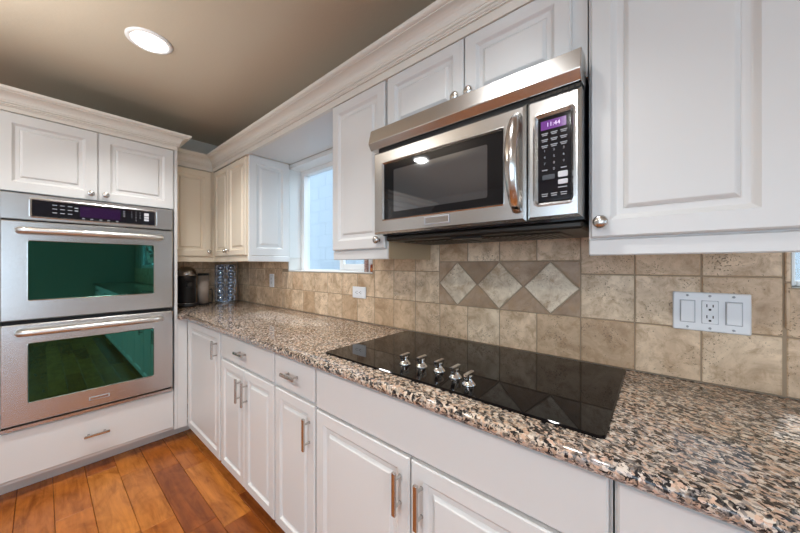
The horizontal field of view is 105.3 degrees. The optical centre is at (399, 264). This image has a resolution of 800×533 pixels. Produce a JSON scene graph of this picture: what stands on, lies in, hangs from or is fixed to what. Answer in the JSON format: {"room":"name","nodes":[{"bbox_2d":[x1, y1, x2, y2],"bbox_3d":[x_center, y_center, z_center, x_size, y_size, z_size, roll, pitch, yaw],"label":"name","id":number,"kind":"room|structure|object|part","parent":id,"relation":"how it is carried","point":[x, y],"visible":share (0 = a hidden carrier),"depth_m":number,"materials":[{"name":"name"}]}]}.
{"room":"kitchen","nodes":[
{"label":"kitchen","id":0,"kind":"room"},
{"bbox_2d":[0,404,284,532],"bbox_3d":[-0.424,1.305,-0.537,6.650,0.060,4.000,0,0,40],"label":"floor","id":1,"kind":"structure","parent":0,"point":[174,483],"depth_m":1.67,"materials":[{"name":"brown wood"}]},
{"bbox_2d":[0,84,191,494],"bbox_3d":[-2.042,0.169,2.144,0.708,2.211,0.976,0,0,40],"label":"tall cabinet","id":2,"kind":"object","parent":1,"relation":"on","point":[49,146],"visible":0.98,"depth_m":1.86,"materials":[{"name":"white paint"}]},
{"bbox_3d":[-2.011,-0.611,1.756,0.020,0.424,0.384,0,0,40],"label":"door","id":3,"kind":"part","parent":2,"relation":"part of","materials":[{"name":"white paint"}]},
{"bbox_2d":[0,191,172,434],"bbox_3d":[-2.075,0.250,2.068,0.700,1.297,0.750,0,0,40],"label":"double wall oven","id":4,"kind":"object","parent":2,"relation":"in","point":[86,286],"visible":1,"depth_m":1.82,"materials":[{"name":"silver metal"}]},
{"bbox_3d":[-1.870,-0.320,1.895,0.032,0.143,0.750,0,0,40],"label":"control panel","id":5,"kind":"part","parent":4,"relation":"part of","materials":[{"name":"silver metal"}]},
{"bbox_3d":[-1.874,0.887,1.898,0.022,0.020,0.750,0,0,40],"label":"trim","id":6,"kind":"part","parent":4,"relation":"part of","materials":[{"name":"silver metal"}]},
{"bbox_3d":[-1.867,-0.318,1.897,0.014,0.093,0.544,0,0,40],"label":"panel glass","id":7,"kind":"part","parent":4,"relation":"part of","materials":[{"name":"black glass"}]},
{"bbox_3d":[-1.885,1.034,1.905,0.020,0.262,0.774,0,0,40],"label":"drawer","id":8,"kind":"part","parent":2,"relation":"part of","materials":[{"name":"white paint"}]},
{"bbox_3d":[-1.887,-0.437,1.863,0.030,0.034,0.034,0,0,40],"label":"knob","id":9,"kind":"part","parent":2,"relation":"part of","materials":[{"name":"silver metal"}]},
{"bbox_3d":[-1.913,-0.893,1.976,0.295,0.086,0.886,0,0,40],"label":"crown molding","id":10,"kind":"part","parent":2,"relation":"part of","materials":[{"name":"beige paint"}]},
{"bbox_3d":[-1.869,1.040,1.882,0.034,0.014,0.115,0,0,40],"label":"bar pull","id":11,"kind":"part","parent":2,"relation":"part of","materials":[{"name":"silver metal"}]},
{"bbox_3d":[-1.845,-0.437,1.914,0.030,0.034,0.034,0,0,40],"label":"knob","id":12,"kind":"part","parent":2,"relation":"part of","materials":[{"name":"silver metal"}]},
{"bbox_3d":[-1.760,-0.611,2.053,0.020,0.424,0.386,0,0,40],"label":"door","id":13,"kind":"part","parent":2,"relation":"part of","materials":[{"name":"white paint"}]},
{"bbox_2d":[188,320,223,459],"bbox_3d":[-1.144,0.836,2.265,0.640,0.878,0.637,0,0,40],"label":"base cabinet","id":14,"kind":"object","parent":1,"relation":"on","point":[204,343],"visible":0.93,"depth_m":2.02,"materials":[{"name":"white paint"}]},
{"bbox_3d":[-1.139,0.520,1.865,0.014,0.115,0.034,0,0,40],"label":"bar pull","id":15,"kind":"part","parent":14,"relation":"part of","materials":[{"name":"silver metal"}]},
{"bbox_2d":[221,333,278,519],"bbox_3d":[-0.649,0.836,1.845,0.652,0.878,0.637,0,0,40],"label":"base cabinet","id":16,"kind":"object","parent":1,"relation":"on","point":[248,384],"visible":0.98,"depth_m":1.59,"materials":[{"name":"white paint"}]},
{"bbox_3d":[-0.949,0.876,1.739,0.318,0.627,0.020,0,0,40],"label":"door","id":17,"kind":"part","parent":16,"relation":"part of","materials":[{"name":"white paint"}]},
{"bbox_3d":[-0.872,0.675,1.638,0.014,0.130,0.034,0,0,40],"label":"bar pull","id":18,"kind":"part","parent":16,"relation":"part of","materials":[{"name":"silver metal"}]},
{"bbox_3d":[-0.853,0.475,1.622,0.110,0.014,0.034,0,0,40],"label":"bar pull","id":19,"kind":"part","parent":16,"relation":"part of","materials":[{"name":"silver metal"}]},
{"bbox_3d":[-0.815,0.675,1.589,0.014,0.130,0.034,0,0,40],"label":"bar pull","id":20,"kind":"part","parent":16,"relation":"part of","materials":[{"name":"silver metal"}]},
{"bbox_3d":[-0.826,0.477,1.635,0.640,0.140,0.020,0,0,40],"label":"drawer","id":21,"kind":"part","parent":16,"relation":"part of","materials":[{"name":"white paint"}]},
{"bbox_3d":[-0.703,0.876,1.530,0.317,0.627,0.020,0,0,40],"label":"door","id":22,"kind":"part","parent":16,"relation":"part of","materials":[{"name":"white paint"}]},
{"bbox_2d":[275,353,318,532],"bbox_3d":[-0.275,0.836,1.527,0.322,0.878,0.637,0,0,40],"label":"base cabinet","id":23,"kind":"object","parent":1,"relation":"on","point":[296,407],"visible":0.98,"depth_m":1.30,"materials":[{"name":"white paint"}]},
{"bbox_3d":[-0.472,0.475,1.298,0.110,0.014,0.034,0,0,40],"label":"bar pull","id":24,"kind":"part","parent":23,"relation":"part of","materials":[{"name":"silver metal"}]},
{"bbox_3d":[-0.453,0.477,1.318,0.313,0.140,0.020,0,0,40],"label":"drawer","id":25,"kind":"part","parent":23,"relation":"part of","materials":[{"name":"white paint"}]},
{"bbox_3d":[-0.377,0.675,1.217,0.014,0.130,0.034,0,0,40],"label":"bar pull","id":26,"kind":"part","parent":23,"relation":"part of","materials":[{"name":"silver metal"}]},
{"bbox_2d":[317,369,614,532],"bbox_3d":[0.218,0.836,1.108,0.964,0.878,0.637,0,0,40],"label":"base cabinet","id":27,"kind":"object","parent":1,"relation":"on","point":[386,464],"visible":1,"depth_m":0.85,"materials":[{"name":"white paint"}]},
{"bbox_3d":[-0.145,0.880,1.056,0.469,0.620,0.020,0,0,40],"label":"door","id":28,"kind":"part","parent":27,"relation":"part of","materials":[{"name":"white paint"}]},
{"bbox_3d":[-0.011,0.675,0.906,0.014,0.130,0.034,0,0,40],"label":"bar pull","id":29,"kind":"part","parent":27,"relation":"part of","materials":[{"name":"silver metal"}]},
{"bbox_3d":[0.050,0.675,0.855,0.014,0.130,0.034,0,0,40],"label":"bar pull","id":30,"kind":"part","parent":27,"relation":"part of","materials":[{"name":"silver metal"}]},
{"bbox_3d":[0.221,0.880,0.746,0.481,0.620,0.020,0,0,40],"label":"door","id":31,"kind":"part","parent":27,"relation":"part of","materials":[{"name":"white paint"}]},
{"bbox_2d":[615,481,752,532],"bbox_3d":[0.823,0.836,0.594,0.616,0.878,0.637,0,0,40],"label":"base cabinet","id":32,"kind":"object","parent":1,"relation":"on","point":[636,510],"visible":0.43,"depth_m":0.54,"materials":[{"name":"white paint"}]},
{"bbox_3d":[2.752,0.836,-1.045,1.141,0.878,0.637,0,0,40],"label":"base cabinet","id":33,"kind":"object","parent":1,"relation":"on","visible":0},
{"bbox_2d":[177,300,799,532],"bbox_3d":[0.653,0.377,0.725,6.636,0.034,0.662,0,0,40],"label":"countertop","id":34,"kind":"structure","parent":33,"relation":"on","point":[729,455],"depth_m":0.68,"materials":[{"name":"brown stone"}]},
{"bbox_2d":[177,267,209,307],"bbox_3d":[-1.829,0.187,2.693,0.183,0.346,0.272,0,0,40],"label":"coffee machine","id":35,"kind":"object","parent":34,"relation":"on","point":[186,276],"visible":0.92,"depth_m":2.62,"materials":[{"name":"black plastic"}]},
{"bbox_3d":[-1.861,0.054,2.659,0.147,0.080,0.147,0,0,40],"label":"lid","id":36,"kind":"part","parent":35,"relation":"part of","materials":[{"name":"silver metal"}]},
{"bbox_3d":[-1.801,0.170,2.607,0.030,0.040,0.044,0,0,40],"label":"spout","id":37,"kind":"part","parent":35,"relation":"part of","materials":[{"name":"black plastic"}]},
{"bbox_3d":[-1.789,0.085,2.775,0.092,0.020,0.092,0,0,40],"label":"tank lid","id":38,"kind":"part","parent":35,"relation":"part of","materials":[{"name":"black plastic"}]},
{"bbox_3d":[-1.789,0.220,2.775,0.088,0.250,0.088,0,0,40],"label":"water tank","id":39,"kind":"part","parent":35,"relation":"part of","materials":[{"name":"beige"}]},
{"bbox_2d":[215,265,235,302],"bbox_3d":[-1.678,0.177,2.936,0.163,0.364,0.187,0,0,40],"label":"rack","id":40,"kind":"object","parent":34,"relation":"on","point":[225,267],"visible":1,"depth_m":2.91,"materials":[{"name":"silver metal"}]},
{"bbox_2d":[217,295,223,300],"bbox_3d":[-1.706,0.314,2.896,0.056,0.056,0.053,0,0,40],"label":"capsule","id":41,"kind":"object","parent":40,"relation":"in","point":[220,297],"visible":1,"depth_m":2.88,"materials":[{"name":"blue metal"}]},
{"bbox_2d":[217,289,223,294],"bbox_3d":[-1.706,0.256,2.896,0.056,0.056,0.053,0,0,40],"label":"capsule","id":42,"kind":"object","parent":40,"relation":"in","point":[220,291],"visible":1,"depth_m":2.88,"materials":[{"name":"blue metal"}]},
{"bbox_2d":[217,283,223,288],"bbox_3d":[-1.706,0.199,2.896,0.056,0.056,0.053,0,0,40],"label":"capsule","id":43,"kind":"object","parent":40,"relation":"in","point":[220,285],"visible":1,"depth_m":2.88,"materials":[{"name":"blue metal"}]},
{"bbox_2d":[217,277,223,282],"bbox_3d":[-1.706,0.141,2.896,0.056,0.056,0.053,0,0,40],"label":"capsule","id":44,"kind":"object","parent":40,"relation":"in","point":[220,279],"visible":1,"depth_m":2.88,"materials":[{"name":"blue metal"}]},
{"bbox_2d":[217,271,223,276],"bbox_3d":[-1.706,0.084,2.896,0.056,0.056,0.053,0,0,40],"label":"capsule","id":45,"kind":"object","parent":40,"relation":"in","point":[219,273],"visible":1,"depth_m":2.88,"materials":[{"name":"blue metal"}]},
{"bbox_2d":[217,265,223,269],"bbox_3d":[-1.706,0.026,2.896,0.056,0.056,0.053,0,0,40],"label":"capsule","id":46,"kind":"object","parent":40,"relation":"in","point":[219,267],"visible":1,"depth_m":2.88,"materials":[{"name":"blue metal"}]},
{"bbox_2d":[326,331,625,438],"bbox_3d":[0.229,0.338,1.139,0.958,0.043,0.536,0,0,40],"label":"cooktop","id":47,"kind":"object","parent":34,"relation":"in","point":[581,397],"visible":1,"depth_m":0.98,"materials":[{"name":"black glass"}]},
{"bbox_3d":[0.018,0.339,1.090,0.040,0.029,0.040,0,0,40],"label":"control knob","id":48,"kind":"part","parent":47,"relation":"part of","materials":[{"name":"silver metal"}]},
{"bbox_3d":[0.075,0.339,1.060,0.040,0.029,0.040,0,0,40],"label":"control knob","id":49,"kind":"part","parent":47,"relation":"part of","materials":[{"name":"silver metal"}]},
{"bbox_3d":[0.131,0.339,1.017,0.040,0.029,0.040,0,0,40],"label":"control knob","id":50,"kind":"part","parent":47,"relation":"part of","materials":[{"name":"silver metal"}]},
{"bbox_3d":[0.174,0.339,0.959,0.040,0.029,0.040,0,0,40],"label":"control knob","id":51,"kind":"part","parent":47,"relation":"part of","materials":[{"name":"silver metal"}]},
{"bbox_3d":[0.203,0.339,0.900,0.040,0.029,0.040,0,0,40],"label":"control knob","id":52,"kind":"part","parent":47,"relation":"part of","materials":[{"name":"silver metal"}]},
{"bbox_2d":[180,139,217,403],"bbox_3d":[-3.034,0.055,1.680,0.200,2.440,4.000,0,0,40],"label":"wall","id":53,"kind":"structure","parent":0,"point":[193,145],"depth_m":2.85,"materials":[{"name":"beige paint"}]},
{"bbox_2d":[177,165,213,261],"bbox_3d":[-1.839,-0.431,2.630,0.368,0.811,0.340,0,0,40],"label":"upper cabinet","id":54,"kind":"object","parent":53,"relation":"attached to","point":[195,188],"visible":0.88,"depth_m":2.55,"materials":[{"name":"beige paint"}]},
{"bbox_3d":[-1.741,-0.048,2.547,0.024,0.044,0.340,0,0,40],"label":"light rail","id":55,"kind":"part","parent":54,"relation":"part of","materials":[{"name":"beige paint"}]},
{"bbox_2d":[177,256,237,301],"bbox_3d":[-1.880,0.116,2.877,0.008,0.485,0.659,0,0,40],"label":"backsplash","id":56,"kind":"structure","parent":53,"relation":"attached to","point":[200,267],"depth_m":2.95,"materials":[{"name":"beige tile"}]},
{"bbox_2d":[0,0,435,145],"bbox_3d":[-0.290,-1.225,-1.307,8.250,0.120,5.400,0,0,40],"label":"ceiling","id":57,"kind":"structure","parent":0,"point":[231,63],"depth_m":1.67,"materials":[{"name":"beige paint"}]},
{"bbox_2d":[124,26,172,54],"bbox_3d":[-1.302,-1.157,1.587,0.195,0.014,0.195,0,0,40],"label":"recessed light","id":58,"kind":"object","parent":57,"relation":"in","point":[145,39],"visible":1,"depth_m":1.57,"materials":[{"name":"white plastic"}]},
{"bbox_2d":[240,147,799,399],"bbox_3d":[0.936,0.055,1.063,7.050,2.440,0.200,0,0,40],"label":"wall","id":59,"kind":"structure","parent":0,"point":[332,147],"depth_m":1.21,"materials":[{"name":"beige paint"}]},
{"bbox_2d":[214,154,288,261],"bbox_3d":[-1.276,-0.431,2.552,0.688,0.811,0.366,0,0,40],"label":"upper cabinet","id":60,"kind":"object","parent":59,"relation":"attached to","point":[251,193],"visible":1,"depth_m":2.36,"materials":[{"name":"beige paint"}]},
{"bbox_3d":[-1.484,-0.435,2.542,0.296,0.723,0.020,0,0,40],"label":"door","id":61,"kind":"part","parent":60,"relation":"part of","materials":[{"name":"beige paint"}]},
{"bbox_3d":[-1.364,-0.048,2.460,0.672,0.044,0.024,0,0,40],"label":"light rail","id":62,"kind":"part","parent":60,"relation":"part of","materials":[{"name":"beige paint"}]},
{"bbox_3d":[-1.247,-0.435,2.340,0.320,0.723,0.020,0,0,40],"label":"door","id":63,"kind":"part","parent":60,"relation":"part of","materials":[{"name":"beige paint"}]},
{"bbox_3d":[-1.005,-0.048,2.350,0.014,0.044,0.321,0,0,40],"label":"rail","id":64,"kind":"part","parent":60,"relation":"part of","materials":[{"name":"white paint"}]},
{"bbox_3d":[-1.004,-0.442,2.352,0.013,0.742,0.318,0,0,40],"label":"panel","id":65,"kind":"part","parent":60,"relation":"part of","materials":[{"name":"white paint"}]},
{"bbox_2d":[177,0,533,172],"bbox_3d":[-0.517,-0.864,1.573,3.315,0.118,0.444,0,0,40],"label":"crown molding","id":66,"kind":"structure","parent":60,"relation":"attached to","point":[443,23],"depth_m":1.35,"materials":[{"name":"beige paint"}]},
{"bbox_2d":[289,152,332,257],"bbox_3d":[-0.502,-0.425,2.225,0.983,0.730,0.107,0,0,40],"label":"trim","id":67,"kind":"structure","parent":59,"relation":"attached to","point":[294,172],"depth_m":2.53,"materials":[{"name":"white paint"}]},
{"bbox_2d":[289,148,332,167],"bbox_3d":[-0.759,-0.779,2.369,1.675,0.068,0.004,0,0,40],"label":"trim","id":68,"kind":"structure","parent":59,"relation":"attached to","point":[331,149],"depth_m":2.29,"materials":[{"name":"white paint"}]},
{"bbox_2d":[301,161,363,270],"bbox_3d":[-0.447,-0.368,2.290,0.979,0.839,0.060,0,0,40],"label":"window","id":69,"kind":"structure","parent":59,"relation":"in","point":[305,175],"depth_m":2.57,"materials":[{"name":"white plastic"}]},
{"bbox_3d":[-0.278,-0.357,2.131,0.427,0.783,0.024,0,0,40],"label":"sash","id":70,"kind":"part","parent":69,"relation":"part of","materials":[{"name":"white plastic"}]},
{"bbox_2d":[333,81,430,259],"bbox_3d":[-0.108,-0.431,1.560,0.386,0.811,0.366,0,0,40],"label":"upper cabinet","id":71,"kind":"object","parent":59,"relation":"attached to","point":[354,237],"visible":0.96,"depth_m":1.45,"materials":[{"name":"white paint"}]},
{"bbox_2d":[252,111,332,163],"bbox_3d":[-0.615,-0.826,2.029,0.992,0.022,0.324,0,0,40],"label":"board","id":72,"kind":"object","parent":71,"relation":"attached to","point":[315,137],"visible":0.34,"depth_m":2.05,"materials":[{"name":"white paint"}]},
{"bbox_3d":[-0.201,-0.439,1.451,0.367,0.729,0.020,0,0,40],"label":"door","id":73,"kind":"part","parent":71,"relation":"part of","materials":[{"name":"white paint"}]},
{"bbox_3d":[-0.192,-0.048,1.465,0.381,0.044,0.024,0,0,40],"label":"light rail","id":74,"kind":"part","parent":71,"relation":"part of","materials":[{"name":"white paint"}]},
{"bbox_3d":[-0.102,-0.110,1.335,0.034,0.034,0.030,0,0,40],"label":"knob","id":75,"kind":"part","parent":71,"relation":"part of","materials":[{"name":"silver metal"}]},
{"bbox_3d":[0.054,-0.077,1.455,0.003,0.100,0.316,0,0,40],"label":"panel","id":76,"kind":"part","parent":71,"relation":"part of","materials":[{"name":"beige wood"}]},
{"bbox_2d":[368,47,588,244],"bbox_3d":[0.280,-0.330,1.169,0.781,0.474,0.459,0,0,40],"label":"microwave","id":77,"kind":"object","parent":59,"relation":"attached to","point":[507,158],"visible":1,"depth_m":0.95,"materials":[{"name":"silver metal"}]},
{"bbox_3d":[0.129,-0.161,1.078,0.099,0.022,0.001,0,0,40],"label":"plate","id":78,"kind":"part","parent":77,"relation":"part of","materials":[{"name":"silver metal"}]},
{"bbox_3d":[0.128,-0.160,1.077,0.105,0.028,0.004,0,0,40],"label":"name plate","id":79,"kind":"part","parent":77,"relation":"part of","materials":[{"name":"grey plastic"}]},
{"bbox_3d":[0.131,-0.299,1.099,0.499,0.225,0.020,0,0,40],"label":"door glass","id":80,"kind":"part","parent":77,"relation":"part of","materials":[{"name":"black glass"}]},
{"bbox_3d":[0.137,-0.297,1.096,0.623,0.339,0.040,0,0,40],"label":"door","id":81,"kind":"part","parent":77,"relation":"part of","materials":[{"name":"silver metal"}]},
{"bbox_3d":[0.325,-0.298,0.874,0.037,0.292,0.068,0,0,40],"label":"handle","id":82,"kind":"part","parent":77,"relation":"part of","materials":[{"name":"silver metal"}]},
{"bbox_3d":[0.430,-0.295,0.846,0.082,0.234,0.019,0,0,40],"label":"keypad glass","id":83,"kind":"part","parent":77,"relation":"part of","materials":[{"name":"black glass"}]},
{"bbox_3d":[0.429,-0.297,0.848,0.136,0.339,0.040,0,0,40],"label":"control panel","id":84,"kind":"part","parent":77,"relation":"part of","materials":[{"name":"silver metal"}]},
{"bbox_2d":[388,0,588,124],"bbox_3d":[0.325,-0.681,1.192,0.745,0.312,0.366,0,0,40],"label":"upper cabinet","id":85,"kind":"object","parent":59,"relation":"attached to","point":[540,31],"visible":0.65,"depth_m":1.01,"materials":[{"name":"white paint"}]},
{"bbox_3d":[0.090,-0.673,1.204,0.366,0.260,0.020,0,0,40],"label":"door","id":86,"kind":"part","parent":85,"relation":"part of","materials":[{"name":"white paint"}]},
{"bbox_3d":[0.195,-0.596,1.082,0.034,0.034,0.030,0,0,40],"label":"knob","id":87,"kind":"part","parent":85,"relation":"part of","materials":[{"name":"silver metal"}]},
{"bbox_3d":[0.235,-0.596,1.048,0.034,0.034,0.030,0,0,40],"label":"knob","id":88,"kind":"part","parent":85,"relation":"part of","materials":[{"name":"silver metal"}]},
{"bbox_3d":[0.360,-0.673,0.975,0.333,0.260,0.020,0,0,40],"label":"door","id":89,"kind":"part","parent":85,"relation":"part of","materials":[{"name":"white paint"}]},
{"bbox_2d":[238,237,799,399],"bbox_3d":[0.906,0.113,1.021,6.638,0.492,0.121,0,0,40],"label":"backsplash","id":90,"kind":"structure","parent":59,"relation":"attached to","point":[551,297],"depth_m":1.15,"materials":[{"name":"beige tile"}]},
{"bbox_2d":[269,274,273,286],"bbox_3d":[-1.117,0.135,2.654,0.075,0.115,0.008,0,0,40],"label":"wall outlet","id":91,"kind":"object","parent":90,"relation":"attached to","point":[271,276],"visible":1,"depth_m":2.65,"materials":[{"name":"white plastic"}]},
{"bbox_2d":[353,286,365,298],"bbox_3d":[-0.259,0.173,1.925,0.122,0.072,0.008,0,0,40],"label":"wall outlet","id":92,"kind":"object","parent":90,"relation":"attached to","point":[358,292],"visible":1,"depth_m":1.92,"materials":[{"name":"white plastic"}]},
{"bbox_2d":[355,289,361,294],"bbox_3d":[-0.261,0.173,1.923,0.067,0.034,0.002,0,0,40],"label":"receptacle","id":93,"kind":"object","parent":92,"relation":"attached to","point":[357,291],"depth_m":1.92,"materials":[{"name":"white plastic"}]},
{"bbox_2d":[364,259,368,271],"bbox_3d":[-0.210,0.001,1.939,0.025,0.085,0.028,0,0,40],"label":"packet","id":94,"kind":"object","parent":90,"relation":"on","point":[366,262],"visible":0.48,"depth_m":1.93,"materials":[{"name":"paper"}]},
{"bbox_2d":[370,260,372,271],"bbox_3d":[-0.172,0.005,1.901,0.028,0.077,0.028,0,0,40],"label":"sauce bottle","id":95,"kind":"object","parent":90,"relation":"on","point":[371,265],"visible":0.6,"depth_m":1.89,"materials":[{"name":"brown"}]},
{"bbox_2d":[673,291,750,335],"bbox_3d":[0.929,0.142,0.914,0.166,0.117,0.011,0,0,40],"label":"switch plate","id":96,"kind":"object","parent":90,"relation":"attached to","point":[727,313],"visible":1,"depth_m":0.91,"materials":[{"name":"white plastic"}]},
{"bbox_3d":[0.891,0.142,0.945,0.035,0.069,0.001,0,0,40],"label":"switch frame","id":97,"kind":"part","parent":96,"relation":"part of","materials":[{"name":"grey plastic"}]},
{"bbox_2d":[702,301,717,323],"bbox_3d":[0.928,0.142,0.913,0.034,0.067,0.002,0,0,40],"label":"receptacle","id":98,"kind":"object","parent":96,"relation":"attached to","point":[709,308],"depth_m":0.91,"materials":[{"name":"white plastic"}]},
{"bbox_3d":[0.928,0.142,0.914,0.036,0.070,0.001,0,0,40],"label":"insert frame","id":99,"kind":"part","parent":96,"relation":"part of","materials":[{"name":"grey plastic"}]},
{"bbox_3d":[0.966,0.142,0.882,0.035,0.069,0.001,0,0,40],"label":"switch frame","id":100,"kind":"part","parent":96,"relation":"part of","materials":[{"name":"grey plastic"}]},
{"bbox_2d":[589,0,799,255],"bbox_3d":[0.761,-0.431,0.822,0.392,0.811,0.366,0,0,40],"label":"upper cabinet","id":101,"kind":"object","parent":59,"relation":"attached to","point":[694,105],"visible":1,"depth_m":0.70,"materials":[{"name":"white paint"}]},
{"bbox_3d":[0.526,-0.113,0.800,0.034,0.034,0.030,0,0,40],"label":"knob","id":102,"kind":"part","parent":101,"relation":"part of","materials":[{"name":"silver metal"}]},
{"bbox_3d":[0.679,-0.048,0.725,0.392,0.044,0.024,0,0,40],"label":"light rail","id":103,"kind":"part","parent":101,"relation":"part of","materials":[{"name":"white paint"}]},
{"bbox_2d":[792,252,799,285],"bbox_3d":[2.100,-0.364,0.021,2.623,0.847,0.060,0,0,40],"label":"window","id":104,"kind":"structure","parent":59,"relation":"in","point":[794,282],"depth_m":0.84,"materials":[{"name":"white plastic"}]},
{"label":"outside","id":105,"kind":"structure","parent":0,"visible":0},
{"bbox_3d":[-0.214,1.410,-0.716,15.000,0.130,14.000,0,0,40],"label":"ground","id":106,"kind":"structure","parent":105,"visible":0},
{"bbox_2d":[310,170,799,279],"bbox_3d":[1.012,-0.390,3.229,10.961,3.450,0.200,0,0,40],"label":"wall","id":107,"kind":"structure","parent":106,"relation":"on","point":[321,185],"depth_m":5.03,"materials":[{"name":"grey paint"}]}
]}

